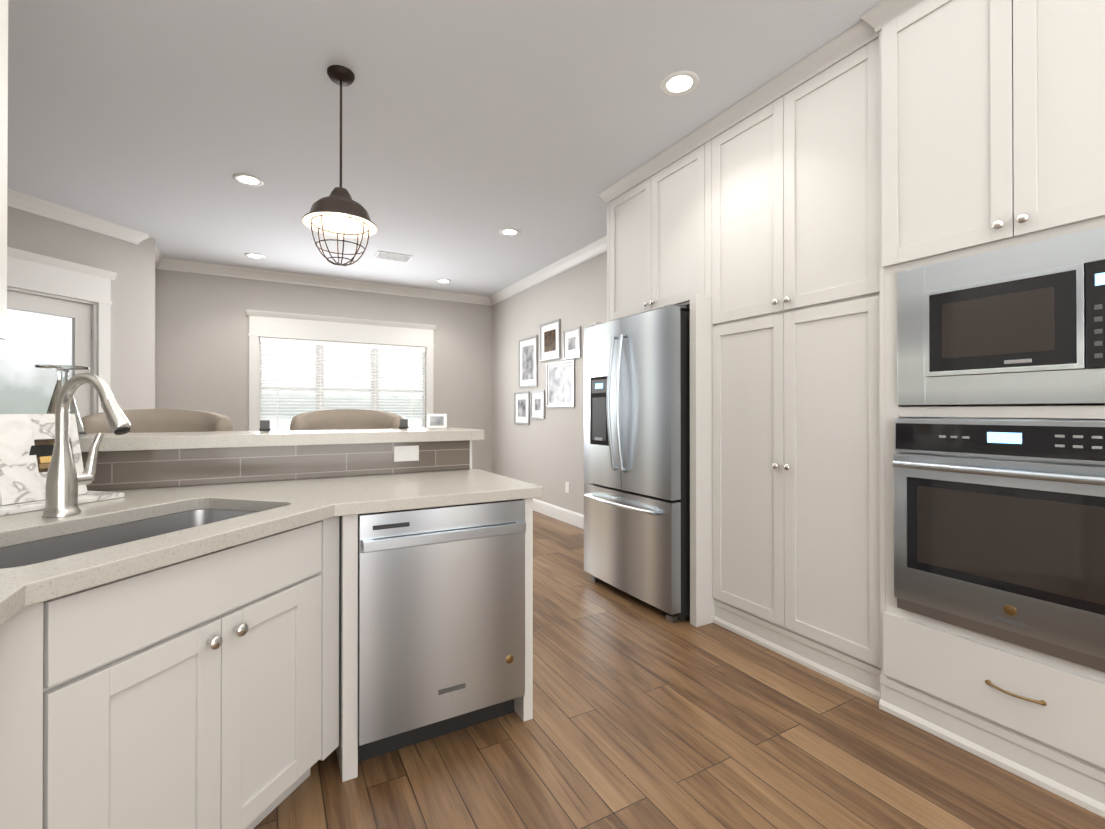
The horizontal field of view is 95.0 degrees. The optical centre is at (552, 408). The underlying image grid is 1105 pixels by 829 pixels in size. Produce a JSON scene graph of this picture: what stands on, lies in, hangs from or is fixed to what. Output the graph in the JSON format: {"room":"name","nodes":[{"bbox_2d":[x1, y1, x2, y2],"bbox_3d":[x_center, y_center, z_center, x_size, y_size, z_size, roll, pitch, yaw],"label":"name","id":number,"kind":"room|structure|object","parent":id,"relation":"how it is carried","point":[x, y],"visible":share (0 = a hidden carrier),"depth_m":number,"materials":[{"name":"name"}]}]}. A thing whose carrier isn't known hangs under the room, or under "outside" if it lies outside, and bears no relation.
{"room":"kitchen","nodes":[
{"label":"kitchen","id":0,"kind":"room"},
{"bbox_2d":[7,206,154,409],"bbox_3d":[-4.258,-0.197,3.161,0.120,2.820,3.370,0,0,16],"label":"wall","id":1,"kind":"structure","parent":0,"point":[132,361],"depth_m":4.49,"materials":[{"name":"grey paint"}]},
{"bbox_2d":[0,290,91,417],"bbox_3d":[-4.049,0.162,3.881,0.052,2.087,0.886,0,0,17],"label":"door leaf","id":2,"kind":"structure","parent":1,"relation":"in","point":[41,330],"depth_m":3.97,"materials":[{"name":"white"}]},
{"bbox_2d":[7,247,116,414],"bbox_3d":[-4.028,0.016,3.869,0.175,2.400,1.160,0,0,16],"label":"door frame","id":3,"kind":"structure","parent":1,"relation":"attached to","point":[31,273],"depth_m":4.15,"materials":[{"name":"white wood"}]},
{"bbox_2d":[7,188,146,243],"bbox_3d":[-4.151,-1.555,3.170,0.082,0.105,3.034,0,0,16],"label":"crown molding","id":4,"kind":"structure","parent":1,"relation":"attached to","point":[37,206],"depth_m":4.09,"materials":[{"name":"white wood"}]},
{"bbox_2d":[137,234,164,269],"bbox_3d":[-3.942,-1.547,4.966,0.082,0.105,0.839,0,0,-29],"label":"crown molding","id":5,"kind":"structure","parent":1,"relation":"attached to","point":[159,259],"depth_m":5.29,"materials":[{"name":"white wood"}]},
{"bbox_2d":[155,269,155,316],"bbox_3d":[-4.094,-0.189,5.025,0.120,2.820,1.035,0,0,-29],"label":"wall","id":6,"kind":"structure","parent":0,"point":[155,292],"depth_m":5.40,"materials":[{"name":"grey paint"}]},
{"bbox_2d":[79,427,483,490],"bbox_3d":[-1.280,0.656,2.225,1.925,1.105,0.425,0,0,-29],"label":"raised breakfast bar","id":7,"kind":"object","parent":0,"point":[128,461],"depth_m":2.11,"materials":[{"name":"grey tile"}]},
{"bbox_2d":[35,365,89,435],"bbox_3d":[-1.856,-0.029,1.920,0.152,0.262,0.152,0,0,-29],"label":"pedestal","id":8,"kind":"object","parent":7,"relation":"on","point":[63,372],"visible":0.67,"depth_m":1.91,"materials":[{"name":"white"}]},
{"bbox_2d":[259,420,269,430],"bbox_3d":[-1.325,0.078,2.332,0.044,0.050,0.030,0,0,-29],"label":"paper towel holder","id":9,"kind":"object","parent":7,"relation":"on","point":[264,425],"visible":0.96,"depth_m":2.33,"materials":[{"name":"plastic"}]},
{"bbox_2d":[399,419,408,428],"bbox_3d":[-0.775,0.080,2.640,0.044,0.050,0.030,0,0,-29],"label":"paper towel holder","id":10,"kind":"object","parent":7,"relation":"on","point":[403,423],"visible":1,"depth_m":2.63,"materials":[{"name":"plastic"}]},
{"bbox_2d":[394,445,418,461],"bbox_3d":[-0.690,0.211,2.395,0.115,0.072,0.007,0,0,-29],"label":"outlet","id":11,"kind":"object","parent":7,"relation":"attached to","point":[406,453],"visible":1,"depth_m":2.39,"materials":[{"name":"white plastic"}]},
{"bbox_2d":[427,414,446,427],"bbox_3d":[-0.624,0.067,2.732,0.104,0.079,0.025,0,0,-17],"label":"frame","id":12,"kind":"object","parent":7,"relation":"on","point":[436,420],"visible":1,"depth_m":2.73,"materials":[{"name":"white plastic"}]},
{"bbox_2d":[155,269,491,472],"bbox_3d":[-2.584,-0.183,6.396,3.855,2.820,0.120,0,0,-29],"label":"wall","id":13,"kind":"structure","parent":0,"point":[201,342],"depth_m":5.82,"materials":[{"name":"grey paint"}]},
{"bbox_2d":[165,258,488,304],"bbox_3d":[-2.535,-1.541,6.314,3.855,0.105,0.083,0,0,-29],"label":"crown molding","id":14,"kind":"structure","parent":13,"relation":"attached to","point":[170,264],"depth_m":6.12,"materials":[{"name":"white wood"}]},
{"bbox_2d":[246,309,435,430],"bbox_3d":[-2.566,-0.311,6.369,2.200,1.635,0.176,0,0,-29],"label":"window","id":15,"kind":"structure","parent":13,"relation":"in","point":[295,326],"depth_m":6.24,"materials":[{"name":"white wood"}]},
{"bbox_2d":[260,337,425,429],"bbox_3d":[-2.561,-0.238,6.360,1.926,1.184,0.058,0,0,-29],"label":"window blinds","id":16,"kind":"object","parent":15,"relation":"attached to","point":[331,344],"visible":0.77,"depth_m":6.30,"materials":[{"name":"white plastic"}]},
{"bbox_2d":[7,0,882,296],"bbox_3d":[-1.290,-1.638,1.900,6.200,0.050,9.200,0,0,-29],"label":"ceiling","id":17,"kind":"structure","parent":0,"point":[471,128],"depth_m":2.75,"materials":[{"name":"white paint"}]},
{"bbox_2d":[233,173,263,186],"bbox_3d":[-2.129,-1.601,3.551,0.189,0.009,0.189,0,0,-38],"label":"recessed light","id":18,"kind":"object","parent":17,"relation":"in","point":[246,179],"depth_m":3.54,"materials":[{"name":"white"}]},
{"bbox_2d":[244,253,264,258],"bbox_3d":[-3.104,-1.593,5.285,0.189,0.009,0.189,0,0,-38],"label":"recessed light","id":19,"kind":"object","parent":17,"relation":"in","point":[252,255],"depth_m":5.27,"materials":[{"name":"white"}]},
{"bbox_2d":[302,65,377,265],"bbox_3d":[-1.016,-1.149,2.430,0.336,0.922,0.336,0,0,-29],"label":"pendant light","id":20,"kind":"object","parent":17,"relation":"hanging from","point":[338,211],"visible":1,"depth_m":2.41,"materials":[{"name":"brown metal"}]},
{"bbox_2d":[373,251,413,262],"bbox_3d":[-1.671,-1.593,5.320,0.360,0.009,0.260,0,0,-29],"label":"ceiling vent","id":21,"kind":"object","parent":17,"relation":"in","point":[383,255],"visible":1,"depth_m":5.29,"materials":[{"name":"white metal"}]},
{"bbox_2d":[436,279,450,282],"bbox_3d":[-1.356,-1.589,6.311,0.189,0.009,0.189,0,0,-38],"label":"recessed light","id":22,"kind":"object","parent":17,"relation":"in","point":[438,280],"depth_m":6.31,"materials":[{"name":"white"}]},
{"bbox_2d":[499,228,519,235],"bbox_3d":[-0.388,-1.596,4.584,0.189,0.009,0.189,0,0,-38],"label":"recessed light","id":23,"kind":"object","parent":17,"relation":"in","point":[506,231],"depth_m":4.58,"materials":[{"name":"white"}]},
{"bbox_2d":[660,70,699,95],"bbox_3d":[0.628,-1.605,2.505,0.189,0.009,0.189,0,0,-38],"label":"recessed light","id":24,"kind":"object","parent":17,"relation":"in","point":[680,83],"depth_m":2.50,"materials":[{"name":"white"}]},
{"bbox_2d":[492,251,606,514],"bbox_3d":[1.350,-0.196,3.442,0.120,2.820,9.120,0,0,-29],"label":"wall","id":25,"kind":"structure","parent":0,"point":[547,453],"depth_m":5.86,"materials":[{"name":"grey paint"}]},
{"bbox_2d":[514,391,529,424],"bbox_3d":[-0.388,-0.008,6.399,0.018,0.410,0.420,0,0,-29],"label":"picture frame","id":26,"kind":"object","parent":25,"relation":"attached to","point":[521,407],"visible":0.98,"depth_m":6.38,"materials":[{"name":"silver metal"}]},
{"bbox_2d":[518,335,537,387],"bbox_3d":[-0.305,-0.569,6.254,0.018,0.610,0.500,0,0,-29],"label":"picture frame","id":27,"kind":"object","parent":25,"relation":"attached to","point":[527,362],"visible":0.9,"depth_m":6.24,"materials":[{"name":"silver metal"}]},
{"bbox_2d":[530,390,544,418],"bbox_3d":[-0.178,-0.050,6.024,0.018,0.330,0.340,0,0,-29],"label":"picture frame","id":28,"kind":"object","parent":25,"relation":"attached to","point":[537,404],"visible":0.9,"depth_m":6.02,"materials":[{"name":"silver metal"}]},
{"bbox_2d":[489,235,606,305],"bbox_3d":[0.017,-1.544,5.619,0.082,0.105,3.570,0,0,-29],"label":"crown molding","id":29,"kind":"structure","parent":25,"relation":"attached to","point":[587,252],"depth_m":5.61,"materials":[{"name":"white wood"}]},
{"bbox_2d":[540,319,560,361],"bbox_3d":[-0.032,-0.771,5.766,0.018,0.430,0.460,0,0,-29],"label":"picture frame","id":30,"kind":"object","parent":25,"relation":"attached to","point":[550,340],"visible":0.98,"depth_m":5.75,"materials":[{"name":"silver metal"}]},
{"bbox_2d":[533,498,583,528],"bbox_3d":[0.024,1.153,5.663,0.015,0.140,3.660,0,0,-29],"label":"baseboard","id":31,"kind":"structure","parent":25,"relation":"attached to","point":[562,514],"depth_m":5.53,"materials":[{"name":"white wood"}]},
{"bbox_2d":[546,359,574,406],"bbox_3d":[0.081,-0.267,5.563,0.018,0.500,0.600,0,0,-29],"label":"picture frame","id":32,"kind":"object","parent":25,"relation":"attached to","point":[560,383],"visible":0.92,"depth_m":5.55,"materials":[{"name":"silver metal"}]},
{"bbox_2d":[565,482,569,492],"bbox_3d":[0.160,0.845,5.431,0.006,0.115,0.080,0,0,-29],"label":"outlet","id":33,"kind":"object","parent":25,"relation":"attached to","point":[567,487],"visible":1,"depth_m":5.42,"materials":[{"name":"white plastic"}]},
{"bbox_2d":[563,326,580,359],"bbox_3d":[0.203,-0.688,5.347,0.018,0.320,0.340,0,0,-29],"label":"picture frame","id":34,"kind":"object","parent":25,"relation":"attached to","point":[571,343],"visible":0.96,"depth_m":5.33,"materials":[{"name":"silver metal"}]},
{"bbox_2d":[605,128,704,327],"bbox_3d":[0.917,-1.118,3.468,0.606,0.973,1.020,0,0,-29],"label":"upper cabinet","id":35,"kind":"object","parent":25,"relation":"attached to","point":[656,215],"depth_m":3.25,"materials":[{"name":"grey paint"}]},
{"bbox_2d":[873,0,1104,279],"bbox_3d":[1.805,-1.075,1.833,0.656,1.073,0.820,0,0,-29],"label":"upper cabinet","id":36,"kind":"object","parent":25,"relation":"attached to","point":[991,113],"depth_m":1.74,"materials":[{"name":"grey paint"}]},
{"bbox_2d":[897,226,1104,404],"bbox_3d":[1.695,-0.275,1.768,0.416,0.520,0.712,0,0,-29],"label":"microwave","id":37,"kind":"object","parent":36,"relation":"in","point":[1022,324],"visible":1,"depth_m":1.68,"materials":[{"name":"grey metal"}]},
{"bbox_2d":[254,510,1104,828],"bbox_3d":[-1.290,1.232,1.888,6.200,0.050,9.200,0,0,-29],"label":"floor","id":38,"kind":"structure","parent":0,"point":[646,716],"depth_m":1.75,"materials":[{"name":"brown wood"}]},
{"bbox_2d":[81,409,232,433],"bbox_3d":[-1.910,0.605,2.469,0.603,1.211,0.489,0,0,-29],"label":"bar stool","id":39,"kind":"object","parent":38,"relation":"on","point":[158,420],"visible":0.1,"depth_m":2.60,"materials":[{"name":"beige fabric"}]},
{"bbox_2d":[0,469,542,828],"bbox_3d":[-0.248,0.748,0.380,1.917,0.905,3.947,0,0,-29],"label":"base cabinet","id":40,"kind":"object","parent":38,"relation":"on","point":[184,657],"visible":0.98,"depth_m":1.24,"materials":[{"name":"grey paint"}]},
{"bbox_2d":[0,469,542,625],"bbox_3d":[-0.248,0.316,0.382,1.917,0.040,3.947,0,0,-29],"label":"countertop","id":41,"kind":"structure","parent":40,"relation":"on","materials":[{"name":"stone"}]},
{"bbox_2d":[0,490,123,515],"bbox_3d":[-1.599,0.292,1.534,0.180,0.016,0.440,0,0,16],"label":"marble board","id":42,"kind":"object","parent":41,"relation":"on","point":[92,496],"visible":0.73,"depth_m":1.53,"materials":[{"name":"white stone"}]},
{"bbox_2d":[0,414,87,505],"bbox_3d":[-1.611,0.151,1.590,0.079,0.269,0.215,0,0,16],"label":"marble backsplash","id":43,"kind":"structure","parent":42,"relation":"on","point":[27,442],"depth_m":1.56,"materials":[{"name":"stone"}]},
{"bbox_2d":[41,373,130,517],"bbox_3d":[-1.299,0.100,1.418,0.222,0.400,0.245,0,0,-29],"label":"faucet","id":44,"kind":"object","parent":41,"relation":"on","point":[64,479],"visible":1,"depth_m":1.42,"materials":[{"name":"silver metal"}]},
{"bbox_2d":[0,509,256,568],"bbox_3d":[-1.105,0.445,1.332,0.817,0.210,0.817,0,0,-29],"label":"sink","id":45,"kind":"object","parent":41,"relation":"in","point":[241,553],"depth_m":1.35,"materials":[{"name":"silver metal"}]},
{"bbox_2d":[290,409,402,429],"bbox_3d":[-1.156,0.607,2.874,0.603,1.211,0.478,0,0,-29],"label":"bar stool","id":46,"kind":"object","parent":38,"relation":"on","point":[333,419],"visible":0.23,"depth_m":3.01,"materials":[{"name":"beige fabric"}]},
{"bbox_2d":[358,499,525,761],"bbox_3d":[-0.520,0.779,2.067,0.598,0.858,0.684,0,0,-29],"label":"dishwasher","id":47,"kind":"object","parent":38,"relation":"on","point":[441,620],"visible":0.88,"depth_m":1.78,"materials":[{"name":"grey metal"}]},
{"bbox_2d":[584,304,689,622],"bbox_3d":[0.759,0.314,3.390,0.899,1.800,0.900,0,0,-29],"label":"fridge","id":48,"kind":"object","parent":38,"relation":"on","point":[637,454],"visible":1,"depth_m":3.04,"materials":[{"name":"silver metal"}]},
{"bbox_2d":[705,8,964,699],"bbox_3d":[1.383,-0.199,2.601,0.636,2.818,0.940,0,0,-29],"label":"tall cabinet","id":49,"kind":"object","parent":38,"relation":"on","point":[777,232],"depth_m":2.38,"materials":[{"name":"grey paint"}]},
{"bbox_2d":[877,600,1104,817],"bbox_3d":[1.805,0.994,1.824,0.656,0.425,0.820,0,0,-29],"label":"base cabinet","id":50,"kind":"object","parent":38,"relation":"on","point":[1038,717],"depth_m":1.70,"materials":[{"name":"grey paint"}]},
{"bbox_2d":[893,418,1104,671],"bbox_3d":[1.741,0.405,1.790,0.690,0.740,0.712,0,0,-29],"label":"oven","id":51,"kind":"object","parent":50,"relation":"in","point":[999,528],"visible":1,"depth_m":1.66,"materials":[{"name":"grey metal"}]},
{"bbox_3d":[-0.988,-0.213,-0.384,0.120,2.820,4.730,0,0,-29],"label":"wall","id":52,"kind":"structure","parent":0,"visible":0},
{"bbox_2d":[0,0,7,339],"bbox_3d":[-1.585,-0.905,1.153,0.331,1.419,0.510,0,0,-29],"label":"upper cabinet","id":53,"kind":"object","parent":52,"relation":"attached to","point":[3,141],"visible":1,"depth_m":1.40,"materials":[{"name":"grey paint"}]},
{"label":"outside","id":54,"kind":"structure","parent":0,"visible":0},
{"bbox_2d":[262,343,421,430],"bbox_3d":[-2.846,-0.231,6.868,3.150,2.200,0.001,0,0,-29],"label":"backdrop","id":55,"kind":"structure","parent":54,"point":[338,383],"depth_m":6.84,"materials":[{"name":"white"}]}
]}

